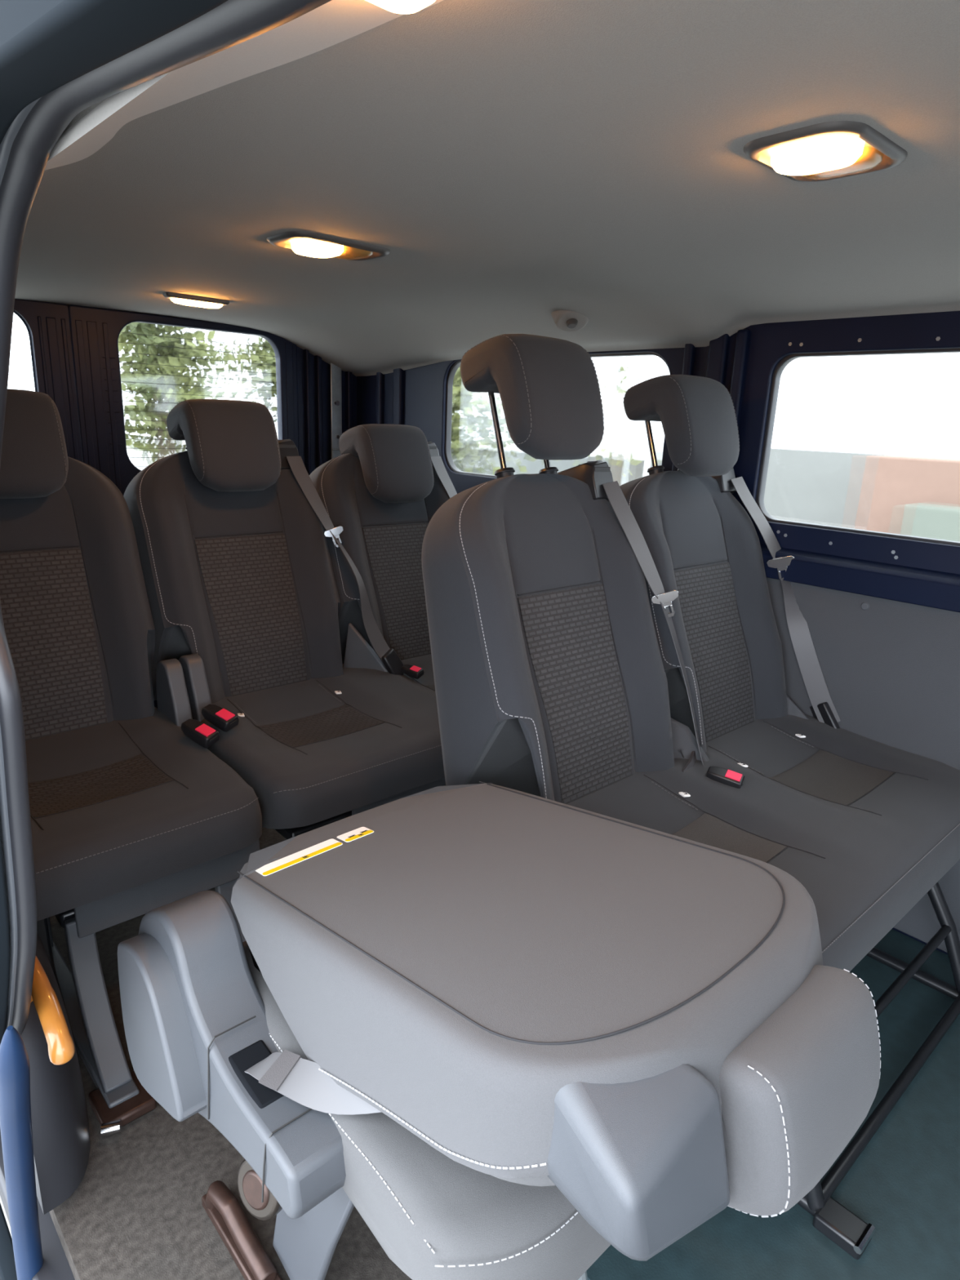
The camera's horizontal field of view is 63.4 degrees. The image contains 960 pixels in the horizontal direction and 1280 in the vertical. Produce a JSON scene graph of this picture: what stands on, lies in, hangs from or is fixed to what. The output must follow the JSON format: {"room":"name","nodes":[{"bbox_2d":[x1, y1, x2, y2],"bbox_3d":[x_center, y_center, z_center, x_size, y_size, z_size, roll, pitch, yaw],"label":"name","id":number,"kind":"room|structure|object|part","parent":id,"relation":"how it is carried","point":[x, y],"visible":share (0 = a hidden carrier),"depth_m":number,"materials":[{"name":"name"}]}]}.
{"room":"vehicle interior","nodes":[
{"label":"vehicle interior","id":0,"kind":"room"},
{"bbox_2d":[0,0,227,1279],"bbox_3d":[-0.386,0.287,0.666,0.028,1.878,4.428,-12,21,-41],"label":"door","id":1,"kind":"structure","parent":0,"point":[46,46],"depth_m":0.28,"materials":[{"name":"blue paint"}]},
{"bbox_2d":[0,1025,43,1279],"bbox_3d":[-0.608,0.754,1.041,0.033,0.692,0.181,-12,21,-41],"label":"trim","id":2,"kind":"structure","parent":1,"relation":"attached to","point":[15,1119],"depth_m":0.99,"materials":[{"name":"blue paint"}]},
{"bbox_2d":[0,1129,75,1279],"bbox_3d":[-0.585,0.946,1.101,0.060,0.050,3.600,-12,21,-41],"label":"trim","id":3,"kind":"structure","parent":1,"relation":"attached to","point":[55,1265],"depth_m":1.16,"materials":[{"name":"grey plastic"}]},
{"bbox_2d":[21,931,90,1214],"bbox_3d":[-0.768,0.575,1.303,0.110,0.400,0.540,-12,21,-41],"label":"trim","id":4,"kind":"structure","parent":1,"relation":"attached to","point":[59,1110],"depth_m":1.14,"materials":[{"name":"black plastic"}]},
{"bbox_2d":[30,955,75,1065],"bbox_3d":[-0.609,0.630,1.099,0.029,0.398,0.247,-12,21,-41],"label":"handle","id":5,"kind":"object","parent":4,"relation":"in","point":[60,1042],"visible":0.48,"depth_m":0.99,"materials":[{"name":"orange plastic"}]},
{"bbox_2d":[0,0,331,1035],"bbox_3d":[-0.116,0.491,0.447,0.038,1.518,2.355,-12,21,-41],"label":"trim","id":6,"kind":"structure","parent":1,"relation":"attached to","point":[26,147],"depth_m":0.46,"materials":[{"name":"grey rubber"}]},
{"bbox_2d":[44,0,443,170],"bbox_3d":[0.051,-0.315,0.323,0.293,0.168,2.020,-12,21,-41],"label":"trim","id":7,"kind":"structure","parent":1,"relation":"attached to","point":[334,22],"depth_m":0.64,"materials":[{"name":"grey plastic"}]},
{"bbox_2d":[66,304,356,475],"bbox_3d":[-1.168,-0.413,2.752,1.812,1.532,0.088,-12,21,-41],"label":"wall","id":8,"kind":"structure","parent":0,"point":[326,393],"depth_m":3.09,"materials":[{"name":"blue metal"}]},
{"bbox_2d":[7,298,83,462],"bbox_3d":[-1.576,-0.318,2.395,0.696,1.410,0.045,-12,21,-41],"label":"door","id":9,"kind":"structure","parent":8,"relation":"in","point":[42,356],"depth_m":2.41,"materials":[{"name":"blue paint"}]},
{"bbox_3d":[-1.611,-0.730,2.258,0.592,0.517,0.004,-12,21,-41],"label":"pane","id":10,"kind":"part","parent":9,"relation":"part of","materials":[{"name":"clear glass"}]},
{"bbox_2d":[67,304,299,708],"bbox_3d":[-1.028,-0.433,2.883,0.798,1.410,0.045,-12,21,-41],"label":"door","id":11,"kind":"structure","parent":8,"relation":"in","point":[131,369],"depth_m":2.68,"materials":[{"name":"blue paint"}]},
{"bbox_3d":[-0.999,-0.858,2.803,0.613,0.517,0.004,-12,21,-41],"label":"pane","id":12,"kind":"part","parent":11,"relation":"part of","materials":[{"name":"clear glass"}]},
{"bbox_3d":[-0.573,-0.906,3.112,0.054,0.420,0.014,-12,21,-41],"label":"hinge plate","id":13,"kind":"part","parent":8,"relation":"part of","materials":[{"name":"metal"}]},
{"bbox_2d":[48,826,412,1279],"bbox_3d":[0.280,0.823,1.463,1.760,0.040,4.500,-12,21,-41],"label":"floor","id":14,"kind":"structure","parent":0,"point":[136,1211],"depth_m":1.17,"materials":[{"name":"carpet"}]},
{"bbox_2d":[0,388,262,1137],"bbox_3d":[-0.791,0.123,1.528,0.518,1.178,0.957,-12,21,-41],"label":"seat","id":15,"kind":"object","parent":14,"relation":"on","point":[132,814],"visible":0.9,"depth_m":1.62,"materials":[{"name":"fabric"}]},
{"bbox_3d":[-0.951,0.031,1.677,0.245,0.423,0.148,-12,21,-41],"label":"woven panel","id":16,"kind":"part","parent":15,"relation":"part of","materials":[{"name":"grey fabric"}]},
{"bbox_3d":[-0.988,-0.054,1.699,0.500,0.706,0.355,-12,21,-41],"label":"backrest","id":17,"kind":"part","parent":15,"relation":"part of","materials":[{"name":"grey fabric"}]},
{"bbox_3d":[-0.752,0.285,1.513,0.244,0.019,0.165,-12,21,-41],"label":"woven panel","id":18,"kind":"part","parent":15,"relation":"part of","materials":[{"name":"grey fabric"}]},
{"bbox_2d":[25,706,262,921],"bbox_3d":[-0.770,0.332,1.546,0.481,0.185,0.572,-12,21,-41],"label":"cushion","id":19,"kind":"object","parent":15,"relation":"on","point":[131,810],"depth_m":1.45,"materials":[{"name":"fabric"}]},
{"bbox_2d":[123,399,457,839],"bbox_3d":[-0.237,0.006,2.023,1.001,1.178,0.948,-12,21,-41],"label":"seats","id":20,"kind":"object","parent":14,"relation":"on","point":[290,602],"visible":0.81,"depth_m":1.97,"materials":[{"name":"fabric"}]},
{"bbox_3d":[-0.613,-0.132,2.033,0.500,0.706,0.355,-12,21,-41],"label":"backrest","id":21,"kind":"part","parent":20,"relation":"part of","materials":[{"name":"grey fabric"}]},
{"bbox_3d":[-0.576,-0.048,2.010,0.245,0.423,0.148,-12,21,-41],"label":"woven panel","id":22,"kind":"part","parent":20,"relation":"part of","materials":[{"name":"grey fabric"}]},
{"bbox_2d":[278,439,298,469],"bbox_3d":[-0.553,-0.498,2.144,0.076,0.111,0.123,-12,21,-41],"label":"outlet","id":23,"kind":"object","parent":20,"relation":"attached to","point":[289,453],"depth_m":2.10,"materials":[{"name":"grey plastic"}]},
{"bbox_2d":[192,653,444,829],"bbox_3d":[-0.212,0.214,2.042,0.987,0.185,0.572,-12,21,-41],"label":"cushion","id":24,"kind":"object","parent":20,"relation":"on","point":[317,748],"depth_m":1.77,"materials":[{"name":"fabric"}]},
{"bbox_3d":[-0.377,0.206,1.847,0.244,0.019,0.165,-12,21,-41],"label":"woven panel","id":25,"kind":"part","parent":20,"relation":"part of","materials":[{"name":"grey fabric"}]},
{"bbox_3d":[-0.247,-0.209,2.359,0.500,0.706,0.355,-12,21,-41],"label":"backrest","id":26,"kind":"part","parent":20,"relation":"part of","materials":[{"name":"grey fabric"}]},
{"bbox_3d":[-0.209,-0.125,2.337,0.245,0.423,0.148,-12,21,-41],"label":"woven panel","id":27,"kind":"part","parent":20,"relation":"part of","materials":[{"name":"grey fabric"}]},
{"bbox_3d":[-0.010,0.129,2.174,0.244,0.019,0.165,-12,21,-41],"label":"woven panel","id":28,"kind":"part","parent":20,"relation":"part of","materials":[{"name":"grey fabric"}]},
{"bbox_2d":[427,441,439,467],"bbox_3d":[-0.186,-0.575,2.471,0.076,0.111,0.123,-12,21,-41],"label":"outlet","id":29,"kind":"object","parent":20,"relation":"attached to","point":[434,453],"depth_m":2.43,"materials":[{"name":"grey plastic"}]},
{"bbox_2d":[117,781,880,1279],"bbox_3d":[-0.013,0.571,1.008,0.608,0.662,0.835,-12,21,-41],"label":"seat","id":30,"kind":"object","parent":14,"relation":"on","point":[522,1035],"visible":1,"depth_m":0.80,"materials":[{"name":"fabric"}]},
{"bbox_3d":[-0.280,0.700,0.997,0.076,0.076,0.036,12,19,32],"label":"release knob","id":31,"kind":"part","parent":30,"relation":"part of","materials":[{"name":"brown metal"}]},
{"bbox_3d":[-0.213,0.731,0.984,0.012,0.342,0.203,-12,21,-41],"label":"leg","id":32,"kind":"part","parent":30,"relation":"part of","materials":[{"name":"grey plastic"}]},
{"bbox_2d":[242,940,610,1279],"bbox_3d":[-0.008,0.519,1.052,0.497,0.127,0.572,-12,21,-41],"label":"cushion","id":33,"kind":"object","parent":30,"relation":"on","point":[436,1216],"depth_m":0.79,"materials":[{"name":"grey fabric"}]},
{"bbox_3d":[0.034,0.408,1.000,0.500,0.337,0.708,-12,21,-41],"label":"backrest","id":34,"kind":"part","parent":30,"relation":"part of","materials":[{"name":"fabric"}]},
{"bbox_2d":[586,928,959,1279],"bbox_3d":[1.012,0.942,1.065,1.220,0.006,1.900,-12,21,-41],"label":"floor mat","id":35,"kind":"object","parent":14,"relation":"on","point":[904,1183],"visible":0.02,"depth_m":1.22,"materials":[{"name":"teal carpet"}]},
{"bbox_2d":[421,333,959,1259],"bbox_3d":[0.523,0.107,1.536,1.020,1.310,0.974,-12,21,-41],"label":"seat","id":36,"kind":"object","parent":35,"relation":"on","point":[599,645],"visible":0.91,"depth_m":1.53,"materials":[{"name":"fabric"}]},
{"bbox_3d":[0.037,-0.382,1.494,0.012,0.225,0.086,-12,21,-41],"label":"headrest post","id":37,"kind":"part","parent":36,"relation":"part of","materials":[{"name":"silver metal"}]},
{"bbox_3d":[0.129,-0.401,1.576,0.012,0.225,0.086,-12,21,-41],"label":"headrest post","id":38,"kind":"part","parent":36,"relation":"part of","materials":[{"name":"silver metal"}]},
{"bbox_3d":[0.163,0.037,1.547,0.500,0.706,0.355,-12,21,-41],"label":"backrest","id":39,"kind":"part","parent":36,"relation":"part of","materials":[{"name":"grey fabric"}]},
{"bbox_3d":[0.200,0.122,1.524,0.245,0.423,0.148,-12,21,-41],"label":"woven panel","id":40,"kind":"part","parent":36,"relation":"part of","materials":[{"name":"grey fabric"}]},
{"bbox_2d":[557,459,613,502],"bbox_3d":[0.223,-0.329,1.658,0.076,0.111,0.123,-12,21,-41],"label":"outlet","id":41,"kind":"object","parent":36,"relation":"attached to","point":[596,476],"depth_m":1.61,"materials":[{"name":"grey plastic"}]},
{"bbox_3d":[0.404,-0.439,1.819,0.012,0.187,0.073,-12,21,-41],"label":"headrest post","id":42,"kind":"part","parent":36,"relation":"part of","materials":[{"name":"silver metal"}]},
{"bbox_3d":[0.526,-0.039,1.871,0.500,0.706,0.355,-12,21,-41],"label":"backrest","id":43,"kind":"part","parent":36,"relation":"part of","materials":[{"name":"grey fabric"}]},
{"bbox_3d":[0.564,0.045,1.848,0.245,0.423,0.148,-12,21,-41],"label":"woven panel","id":44,"kind":"part","parent":36,"relation":"part of","materials":[{"name":"grey fabric"}]},
{"bbox_2d":[712,466,736,493],"bbox_3d":[0.587,-0.405,1.982,0.076,0.111,0.123,-12,21,-41],"label":"outlet","id":45,"kind":"object","parent":36,"relation":"attached to","point":[726,483],"depth_m":1.93,"materials":[{"name":"grey plastic"}]},
{"bbox_3d":[0.399,0.376,1.361,0.244,0.019,0.165,-12,21,-41],"label":"woven panel","id":46,"kind":"part","parent":36,"relation":"part of","materials":[{"name":"fabric"}]},
{"bbox_2d":[567,714,959,971],"bbox_3d":[0.570,0.383,1.562,1.001,0.185,0.572,-12,21,-41],"label":"cushion","id":47,"kind":"object","parent":36,"relation":"on","point":[868,827],"depth_m":1.50,"materials":[{"name":"fabric"}]},
{"bbox_3d":[0.369,0.691,1.317,0.028,0.293,0.494,-12,21,-41],"label":"leg frame","id":48,"kind":"part","parent":36,"relation":"part of","materials":[{"name":"black paint"}]},
{"bbox_3d":[0.763,0.300,1.685,0.244,0.019,0.165,-12,21,-41],"label":"woven panel","id":49,"kind":"part","parent":36,"relation":"part of","materials":[{"name":"fabric"}]},
{"bbox_3d":[0.886,0.582,1.776,0.028,0.293,0.494,-12,21,-41],"label":"leg frame","id":50,"kind":"part","parent":36,"relation":"part of","materials":[{"name":"black paint"}]},
{"bbox_2d":[14,0,959,376],"bbox_3d":[0.330,-0.520,1.050,1.717,0.181,4.360,-12,21,-41],"label":"ceiling","id":51,"kind":"structure","parent":0,"point":[516,163],"depth_m":1.05,"materials":[{"name":"fabric"}]},
{"bbox_2d":[162,292,229,308],"bbox_3d":[-0.802,-0.960,2.205,0.185,0.026,0.036,-12,21,-41],"label":"recessed light","id":52,"kind":"object","parent":51,"relation":"in","point":[181,299],"visible":1,"depth_m":2.19,"materials":[{"name":"grey plastic"}]},
{"bbox_2d":[266,231,390,260],"bbox_3d":[-0.283,-0.736,1.466,0.220,0.026,0.130,-12,21,-41],"label":"recessed light","id":53,"kind":"object","parent":51,"relation":"in","point":[303,243],"visible":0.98,"depth_m":1.43,"materials":[{"name":"grey plastic"}]},
{"bbox_2d":[365,0,435,13],"bbox_3d":[-0.055,-0.440,0.514,0.070,0.026,0.070,-12,21,-41],"label":"recessed light","id":54,"kind":"object","parent":51,"relation":"in","point":[399,6],"visible":1,"depth_m":0.53,"materials":[{"name":"grey plastic"}]},
{"bbox_2d":[551,310,588,332],"bbox_3d":[0.242,-0.869,2.059,0.112,0.098,0.113,-12,21,-41],"label":"clip","id":55,"kind":"object","parent":51,"relation":"attached to","point":[567,321],"visible":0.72,"depth_m":2.03,"materials":[{"name":"plastic"}]},
{"bbox_2d":[743,120,907,182],"bbox_3d":[0.389,-0.543,0.879,0.175,0.026,0.135,-12,21,-41],"label":"recessed light","id":56,"kind":"object","parent":51,"relation":"in","point":[828,151],"visible":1,"depth_m":0.85,"materials":[{"name":"grey plastic"}]},
{"bbox_2d":[356,311,959,954],"bbox_3d":[0.920,-0.050,1.810,0.078,1.508,4.428,-12,21,-41],"label":"wall","id":57,"kind":"structure","parent":0,"point":[917,572],"depth_m":1.89,"materials":[{"name":"blue metal"}]},
{"bbox_2d":[444,351,670,485],"bbox_3d":[0.210,-0.704,2.500,0.034,0.415,0.984,-12,21,-41],"label":"window","id":58,"kind":"structure","parent":57,"relation":"in","point":[470,442],"depth_m":2.38,"materials":[{"name":"clear glass"}]},
{"bbox_2d":[755,348,959,546],"bbox_3d":[1.165,-0.360,1.509,0.034,0.428,1.334,-12,21,-41],"label":"window","id":59,"kind":"structure","parent":57,"relation":"in","point":[867,442],"depth_m":1.80,"materials":[{"name":"clear glass"}]},
{"bbox_3d":[1.424,0.037,1.240,0.046,0.084,2.700,-12,21,-41],"label":"sill rail","id":60,"kind":"part","parent":57,"relation":"part of","materials":[{"name":"blue paint"}]},
{"bbox_2d":[766,577,959,952],"bbox_3d":[1.409,0.441,1.370,0.021,0.801,2.726,-12,21,-41],"label":"side wall panel","id":61,"kind":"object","parent":57,"relation":"attached to","point":[891,668],"depth_m":1.80,"materials":[{"name":"grey plastic"}]},
{"label":"outside","id":62,"kind":"structure","parent":0,"visible":0},
{"bbox_2d":[0,1196,12,1238],"bbox_3d":[0.188,1.321,1.821,90.000,0.100,90.000,-12,21,-41],"label":"ground","id":63,"kind":"structure","parent":62,"point":[1,1202],"depth_m":1.69,"materials":[{"name":"white"}]}
]}

